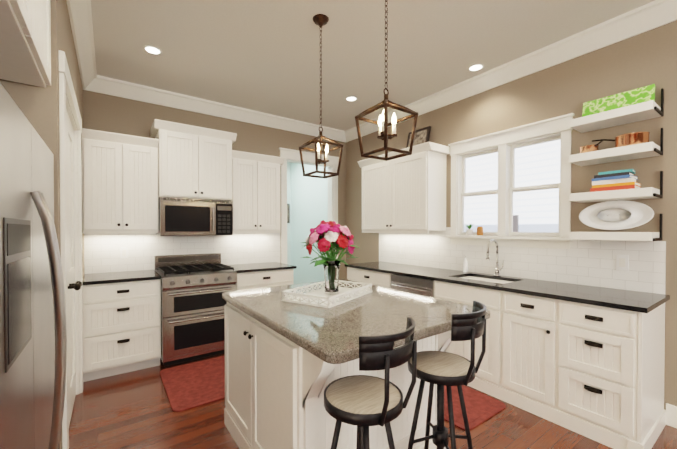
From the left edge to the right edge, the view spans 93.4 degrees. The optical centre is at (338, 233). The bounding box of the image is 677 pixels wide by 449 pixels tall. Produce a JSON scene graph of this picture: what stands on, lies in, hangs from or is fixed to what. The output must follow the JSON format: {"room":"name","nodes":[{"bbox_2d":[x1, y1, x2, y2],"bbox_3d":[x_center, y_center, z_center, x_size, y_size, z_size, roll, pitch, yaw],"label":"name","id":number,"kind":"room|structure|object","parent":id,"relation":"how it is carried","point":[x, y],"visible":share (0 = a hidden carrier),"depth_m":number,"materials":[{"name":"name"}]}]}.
{"room":"kitchen","nodes":[
{"label":"kitchen","id":0,"kind":"room"},
{"bbox_2d":[0,0,84,448],"bbox_3d":[-1.793,-0.128,2.031,0.120,2.950,3.260,0,1,-36],"label":"wall","id":1,"kind":"structure","parent":0,"point":[38,106],"depth_m":1.40,"materials":[{"name":"paint"}]},
{"bbox_2d":[0,0,50,87],"bbox_3d":[-1.438,-1.013,0.923,0.845,0.622,1.006,0,1,-36],"label":"upper cabinet","id":2,"kind":"object","parent":1,"relation":"attached to","point":[25,41],"visible":1,"depth_m":1.28,"materials":[{"name":"white wood"}]},
{"bbox_2d":[59,50,82,448],"bbox_3d":[-1.864,0.190,2.192,0.150,2.310,1.300,0,1,-36],"label":"door frame","id":3,"kind":"structure","parent":1,"relation":"attached to","point":[70,131],"depth_m":2.39,"materials":[{"name":"white wood"}]},
{"bbox_2d":[66,0,97,91],"bbox_3d":[-1.622,-1.533,1.979,0.115,0.140,3.000,0,1,-36],"label":"crown molding","id":4,"kind":"structure","parent":1,"relation":"attached to","point":[80,14],"depth_m":2.51,"materials":[{"name":"white paint"}]},
{"bbox_2d":[83,90,345,278],"bbox_3d":[-1.284,-0.152,4.330,3.630,2.950,0.120,0,1,-36],"label":"wall","id":5,"kind":"structure","parent":0,"point":[110,113],"depth_m":3.95,"materials":[{"name":"paint"}]},
{"bbox_2d":[82,128,158,230],"bbox_3d":[-2.263,-0.508,3.332,0.634,0.962,0.348,0,1,-36],"label":"upper cabinet","id":6,"kind":"object","parent":5,"relation":"attached to","point":[128,181],"depth_m":3.17,"materials":[{"name":"white wood"}]},
{"bbox_2d":[84,233,279,273],"bbox_3d":[-1.729,0.177,3.932,2.200,0.500,0.012,0,1,-36],"label":"wall tile","id":7,"kind":"structure","parent":5,"relation":"attached to","point":[101,253],"depth_m":3.71,"materials":[{"name":"white tile"}]},
{"bbox_2d":[248,244,252,252],"bbox_3d":[-1.187,0.203,4.309,0.070,0.116,0.008,0,1,-36],"label":"electrical outlet","id":8,"kind":"object","parent":7,"relation":"attached to","point":[250,248],"visible":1,"depth_m":4.30,"materials":[{"name":"white plastic"}]},
{"bbox_2d":[154,119,233,202],"bbox_3d":[-1.679,-0.788,3.715,0.758,0.790,0.403,0,1,-36],"label":"upper cabinet","id":9,"kind":"object","parent":5,"relation":"attached to","point":[195,162],"depth_m":3.53,"materials":[{"name":"white wood"}]},
{"bbox_2d":[156,197,232,235],"bbox_3d":[-1.663,-0.181,3.700,0.754,0.410,0.457,0,1,-36],"label":"microwave","id":10,"kind":"object","parent":9,"relation":"attached to","point":[189,217],"visible":1,"depth_m":3.52,"materials":[{"name":"silver metal"}]},
{"bbox_2d":[83,75,345,141],"bbox_3d":[-1.265,-1.556,4.185,3.270,0.140,0.115,0,1,-36],"label":"crown molding","id":11,"kind":"structure","parent":5,"relation":"attached to","point":[106,85],"depth_m":3.91,"materials":[{"name":"white wood"}]},
{"bbox_2d":[233,151,281,230],"bbox_3d":[-1.121,-0.517,4.153,0.647,0.962,0.348,0,1,-36],"label":"upper cabinet","id":12,"kind":"object","parent":5,"relation":"attached to","point":[256,205],"depth_m":4.00,"materials":[{"name":"white wood"}]},
{"bbox_2d":[279,147,338,263],"bbox_3d":[-0.451,0.046,4.912,1.050,2.540,0.170,0,1,-36],"label":"trim","id":13,"kind":"structure","parent":5,"relation":"attached to","point":[291,155],"depth_m":4.74,"materials":[{"name":"white wood"}]},
{"bbox_2d":[287,162,290,264],"bbox_3d":[-2.050,-0.175,6.476,2.570,2.950,0.100,0,1,-36],"label":"wall","id":14,"kind":"structure","parent":0,"point":[288,163],"depth_m":7.09,"materials":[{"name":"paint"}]},
{"bbox_2d":[287,204,289,222],"bbox_3d":[-1.180,-0.441,7.019,0.220,0.430,0.027,0,1,-36],"label":"framed picture","id":15,"kind":"object","parent":14,"relation":"attached to","point":[288,213],"visible":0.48,"depth_m":7.06},
{"bbox_2d":[291,163,326,283],"bbox_3d":[-0.409,-0.173,6.307,0.100,2.950,2.070,0,1,-36],"label":"wall","id":16,"kind":"structure","parent":0,"point":[307,199],"depth_m":6.60,"materials":[{"name":"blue paint"}]},
{"bbox_2d":[327,168,327,220],"bbox_3d":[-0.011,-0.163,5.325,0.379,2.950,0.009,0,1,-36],"label":"wall","id":17,"kind":"structure","parent":0,"point":[327,168],"depth_m":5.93,"materials":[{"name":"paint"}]},
{"bbox_2d":[69,353,676,448],"bbox_3d":[-0.771,1.383,1.438,6.550,0.060,10.000,0,1,-36],"label":"floor","id":18,"kind":"structure","parent":0,"point":[131,410],"depth_m":2.22,"materials":[{"name":"brown wood"}]},
{"bbox_2d":[0,83,66,448],"bbox_3d":[-1.403,0.478,0.969,0.887,1.760,0.990,0,1,-36],"label":"fridge","id":19,"kind":"object","parent":18,"relation":"on","point":[33,347],"visible":1,"depth_m":1.06,"materials":[{"name":"silver metal"}]},
{"bbox_2d":[82,278,160,381],"bbox_3d":[-2.186,0.892,3.223,0.619,0.886,0.638,0,1,-36],"label":"base cabinet","id":20,"kind":"object","parent":18,"relation":"on","point":[121,322],"depth_m":2.96,"materials":[{"name":"white wood"}]},
{"bbox_2d":[82,270,160,285],"bbox_3d":[-2.178,0.434,3.207,0.619,0.030,0.641,0,1,-36],"label":"countertop","id":21,"kind":"structure","parent":20,"relation":"on","point":[141,275],"depth_m":3.07,"materials":[{"name":"black stone"}]},
{"bbox_2d":[160,356,224,411],"bbox_3d":[-1.124,1.330,2.982,0.880,0.013,0.880,0,1,-36],"label":"area rug","id":22,"kind":"object","parent":18,"relation":"on","point":[192,385],"visible":0.46,"depth_m":2.81,"materials":[{"name":"red fabric"}]},
{"bbox_2d":[154,253,236,366],"bbox_3d":[-1.601,0.793,3.572,0.726,1.075,0.726,0,1,-36],"label":"range","id":23,"kind":"object","parent":18,"relation":"on","point":[194,287],"visible":1,"depth_m":3.31,"materials":[{"name":"silver metal"}]},
{"bbox_2d":[235,270,292,289],"bbox_3d":[-1.038,0.883,4.048,0.731,0.886,0.638,0,1,-36],"label":"base cabinet","id":24,"kind":"object","parent":18,"relation":"on","point":[260,278],"depth_m":3.77,"materials":[{"name":"white wood"}]},
{"bbox_2d":[231,262,296,273],"bbox_3d":[-1.020,0.425,4.039,0.756,0.030,0.641,0,1,-36],"label":"countertop","id":25,"kind":"structure","parent":24,"relation":"on","point":[242,268],"depth_m":3.95,"materials":[{"name":"black stone"}]},
{"bbox_2d":[222,279,489,448],"bbox_3d":[0.009,0.882,2.000,1.107,0.930,1.390,0,1,-36],"label":"kitchen island","id":26,"kind":"object","parent":18,"relation":"on","point":[286,363],"visible":0.79,"depth_m":1.65,"materials":[{"name":"wood"}]},
{"bbox_2d":[282,280,372,307],"bbox_3d":[-0.056,0.385,2.103,0.350,0.060,0.550,0,1,32],"label":"tray","id":27,"kind":"object","parent":26,"relation":"on","point":[317,297],"visible":0.92,"depth_m":1.99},
{"bbox_2d":[301,220,358,294],"bbox_3d":[-0.044,0.158,2.104,0.378,0.488,0.420,0,1,-36],"label":"vase","id":28,"kind":"object","parent":27,"relation":"on","point":[326,237],"visible":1,"depth_m":2.06,"materials":[{"name":"clear glass"}]},
{"bbox_2d":[347,269,384,286],"bbox_3d":[0.598,0.883,4.072,0.635,0.886,0.814,0,1,-36],"label":"base cabinet","id":29,"kind":"object","parent":18,"relation":"on","point":[358,275],"depth_m":3.87,"materials":[{"name":"white wood"}]},
{"bbox_2d":[324,317,416,448],"bbox_3d":[0.092,0.839,1.182,0.367,1.037,0.371,0,1,-36],"label":"stool","id":30,"kind":"object","parent":18,"relation":"on","point":[363,403],"visible":1,"depth_m":1.09,"materials":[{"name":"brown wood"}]},
{"bbox_2d":[385,273,432,296],"bbox_3d":[1.006,0.889,3.505,0.635,0.886,0.716,0,1,-36],"label":"dishwasher","id":31,"kind":"object","parent":18,"relation":"on","point":[415,285],"depth_m":3.31,"materials":[{"name":"silver metal"}]},
{"bbox_2d":[408,301,485,448],"bbox_3d":[0.464,0.836,1.452,0.382,1.037,0.381,0,1,-36],"label":"stool","id":32,"kind":"object","parent":18,"relation":"on","point":[442,369],"visible":0.98,"depth_m":1.41,"materials":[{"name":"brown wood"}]},
{"bbox_2d":[433,281,488,394],"bbox_3d":[1.387,0.894,2.973,0.635,0.886,0.727,0,1,-36],"label":"base cabinet","id":33,"kind":"object","parent":18,"relation":"on","point":[463,294],"depth_m":2.78,"materials":[{"name":"white wood"}]},
{"bbox_2d":[444,385,505,429],"bbox_3d":[0.850,1.333,2.652,0.560,0.013,0.840,0,1,-36],"label":"area rug","id":34,"kind":"object","parent":18,"relation":"on","point":[481,407],"visible":0.35,"depth_m":2.45,"materials":[{"name":"red fabric"}]},
{"bbox_2d":[489,289,540,416],"bbox_3d":[1.649,0.898,2.609,0.635,0.886,0.463,0,1,-36],"label":"base cabinet","id":35,"kind":"object","parent":18,"relation":"on","point":[515,318],"depth_m":2.46,"materials":[{"name":"white wood"}]},
{"bbox_2d":[541,297,665,448],"bbox_3d":[1.894,0.902,2.273,0.639,0.886,0.514,0,1,-36],"label":"base cabinet","id":36,"kind":"object","parent":18,"relation":"on","point":[586,361],"depth_m":2.06,"materials":[{"name":"white wood"}]},
{"bbox_2d":[345,261,668,312],"bbox_3d":[1.194,0.434,3.220,0.641,0.030,2.925,0,1,-36],"label":"countertop","id":37,"kind":"structure","parent":36,"relation":"on","point":[635,301],"depth_m":2.48,"materials":[{"name":"black stone"}]},
{"bbox_2d":[463,256,467,271],"bbox_3d":[1.365,0.328,3.430,0.057,0.177,0.053,0,1,-36],"label":"soap bottle","id":38,"kind":"object","parent":37,"relation":"on","point":[465,265],"visible":1,"depth_m":3.41,"materials":[{"name":"white plastic"}]},
{"bbox_2d":[465,273,504,284],"bbox_3d":[1.379,0.542,3.012,0.386,0.206,0.555,0,1,-36],"label":"sink","id":39,"kind":"object","parent":37,"relation":"in","point":[502,279],"depth_m":3.11,"materials":[{"name":"silver metal"}]},
{"bbox_2d":[486,239,503,275],"bbox_3d":[1.510,0.238,3.084,0.220,0.366,0.091,0,1,-36],"label":"faucet","id":40,"kind":"object","parent":37,"relation":"on","point":[497,268],"visible":1,"depth_m":3.12,"materials":[{"name":"silver metal"}]},
{"bbox_2d":[91,0,654,130],"bbox_3d":[-0.771,-1.637,1.407,6.550,0.080,10.000,0,1,-36],"label":"ceiling","id":41,"kind":"structure","parent":0,"point":[263,56],"depth_m":2.72,"materials":[{"name":"paint"}]},
{"bbox_2d":[143,45,161,54],"bbox_3d":[-1.635,-1.610,2.806,0.150,0.004,0.150,0,1,-36],"label":"recessed light","id":42,"kind":"object","parent":41,"relation":"in","point":[149,49],"visible":1,"depth_m":2.80,"materials":[{"name":"white"}]},
{"bbox_2d":[299,14,342,178],"bbox_3d":[-0.133,-1.020,2.401,0.252,1.175,0.252,0,1,-36],"label":"pendant","id":43,"kind":"object","parent":41,"relation":"hanging from","point":[320,20],"visible":1,"depth_m":2.39,"materials":[{"name":"brown metal"}]},
{"bbox_2d":[345,96,356,101],"bbox_3d":[0.155,-1.621,3.846,0.150,0.004,0.150,0,1,-36],"label":"recessed light","id":44,"kind":"object","parent":41,"relation":"in","point":[351,98],"visible":1,"depth_m":3.83,"materials":[{"name":"white"}]},
{"bbox_2d":[355,0,417,160],"bbox_3d":[0.262,-1.013,1.749,0.252,1.175,0.252,0,1,-36],"label":"pendant","id":45,"kind":"object","parent":41,"relation":"hanging from","point":[383,123],"visible":1,"depth_m":1.74,"materials":[{"name":"brown metal"}]},
{"bbox_2d":[468,64,483,71],"bbox_3d":[1.338,-1.613,3.107,0.150,0.004,0.150,0,1,-36],"label":"recessed light","id":46,"kind":"object","parent":41,"relation":"in","point":[474,67],"visible":1,"depth_m":3.10,"materials":[{"name":"white"}]},
{"bbox_2d":[346,20,676,409],"bbox_3d":[2.335,-0.131,2.300,0.120,2.950,7.400,0,1,-36],"label":"wall","id":47,"kind":"structure","parent":0,"point":[647,58],"depth_m":2.60,"materials":[{"name":"paint"}]},
{"bbox_2d":[358,142,449,232],"bbox_3d":[0.769,-0.500,4.047,0.377,0.992,1.220,0,1,-36],"label":"upper cabinet","id":48,"kind":"object","parent":47,"relation":"attached to","point":[405,194],"visible":1,"depth_m":3.74,"materials":[{"name":"white wood"}]},
{"bbox_2d":[406,126,430,147],"bbox_3d":[0.982,-1.147,3.953,0.091,0.295,0.340,0,1,-36],"label":"picture frame","id":49,"kind":"object","parent":48,"relation":"on","point":[422,135],"visible":0.52,"depth_m":3.91,"materials":[{"name":"black wood"}]},
{"bbox_2d":[342,0,676,141],"bbox_3d":[2.240,-1.535,2.217,0.115,0.140,7.400,0,1,-36],"label":"crown molding","id":50,"kind":"structure","parent":47,"relation":"attached to","point":[644,18],"depth_m":2.76,"materials":[{"name":"white wood"}]},
{"bbox_2d":[447,113,573,248],"bbox_3d":[1.655,-0.441,3.188,0.185,1.140,1.200,0,1,-36],"label":"window","id":51,"kind":"structure","parent":47,"relation":"in","point":[505,143],"depth_m":3.14,"materials":[{"name":"white wood"}]},
{"bbox_2d":[465,223,473,234],"bbox_3d":[1.424,-0.049,3.475,0.082,0.140,0.121,0,1,-36],"label":"potted plant","id":52,"kind":"object","parent":51,"relation":"on","point":[469,230],"visible":0.96,"depth_m":3.45,"materials":[{"name":"green plant"}]},
{"bbox_2d":[477,226,482,234],"bbox_3d":[1.497,-0.025,3.374,0.064,0.095,0.062,0,1,-36],"label":"jar","id":53,"kind":"object","parent":51,"relation":"on","point":[479,230],"visible":0.98,"depth_m":3.35,"materials":[{"name":"orange glass"}]},
{"bbox_2d":[379,227,665,293],"bbox_3d":[1.444,0.182,3.430,0.012,0.500,2.930,0,1,-36],"label":"wall tile","id":54,"kind":"structure","parent":47,"relation":"attached to","point":[587,262],"depth_m":2.81,"materials":[{"name":"white tile"}]},
{"bbox_2d":[400,246,403,254],"bbox_3d":[0.844,0.223,4.249,0.008,0.116,0.070,0,1,-36],"label":"electrical outlet","id":55,"kind":"object","parent":54,"relation":"attached to","point":[401,249],"visible":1,"depth_m":4.24,"materials":[{"name":"white plastic"}]},
{"bbox_2d":[616,255,628,270],"bbox_3d":[2.157,0.223,2.422,0.008,0.116,0.070,0,1,-36],"label":"electrical outlet","id":56,"kind":"object","parent":54,"relation":"attached to","point":[622,262],"visible":1,"depth_m":2.42,"materials":[{"name":"white plastic"}]},
{"bbox_2d":[569,88,663,240],"bbox_3d":[2.051,-0.484,2.375,0.250,1.067,0.482,0,1,-36],"label":"shelf","id":57,"kind":"object","parent":47,"relation":"attached to","point":[651,109],"visible":1,"depth_m":2.28,"materials":[{"name":"white wood"}]},
{"bbox_2d":[580,132,649,152],"bbox_3d":[2.046,-0.666,2.380,0.188,0.106,0.404,0,1,-36],"label":"pots","id":58,"kind":"object","parent":57,"relation":"on","point":[633,138],"visible":0.58,"depth_m":2.25,"materials":[{"name":"brown metal"}]},
{"bbox_2d":[590,169,640,191],"bbox_3d":[2.051,-0.383,2.366,0.209,0.144,0.260,0,1,-36],"label":"books","id":59,"kind":"object","parent":57,"relation":"on","point":[615,180],"visible":1,"depth_m":2.31,"materials":[{"name":"multicoloured paper"}]},
{"bbox_2d":[579,200,653,229],"bbox_3d":[2.080,-0.137,2.407,0.074,0.224,0.440,0,1,-36],"label":"platter","id":60,"kind":"object","parent":57,"relation":"on","point":[616,215],"visible":1,"depth_m":2.39,"materials":[{"name":"white ceramic"}]},
{"bbox_2d":[582,84,654,116],"bbox_3d":[2.117,-0.975,2.430,0.056,0.172,0.420,0,1,-36],"label":"art","id":61,"kind":"object","parent":57,"relation":"on","point":[630,97],"visible":0.54,"depth_m":2.40},
{"bbox_2d":[666,403,676,427],"bbox_3d":[3.371,1.285,0.757,0.016,0.150,3.660,0,1,-36],"label":"baseboard","id":62,"kind":"structure","parent":47,"relation":"attached to","point":[671,415],"depth_m":2.21,"materials":[{"name":"white wood"}]},
{"label":"outside","id":63,"kind":"structure","parent":0,"visible":0},
{"bbox_2d":[464,215,557,231],"bbox_3d":[3.547,1.008,4.722,0.100,2.620,7.500,0,1,-36],"label":"fence","id":64,"kind":"object","parent":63,"point":[517,227],"visible":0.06,"depth_m":5.35,"materials":[{"name":"white"}]},
{"bbox_2d":[464,140,559,224],"bbox_3d":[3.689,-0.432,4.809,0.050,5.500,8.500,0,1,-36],"label":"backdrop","id":65,"kind":"structure","parent":63,"point":[537,164],"depth_m":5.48,"materials":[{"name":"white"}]}
]}

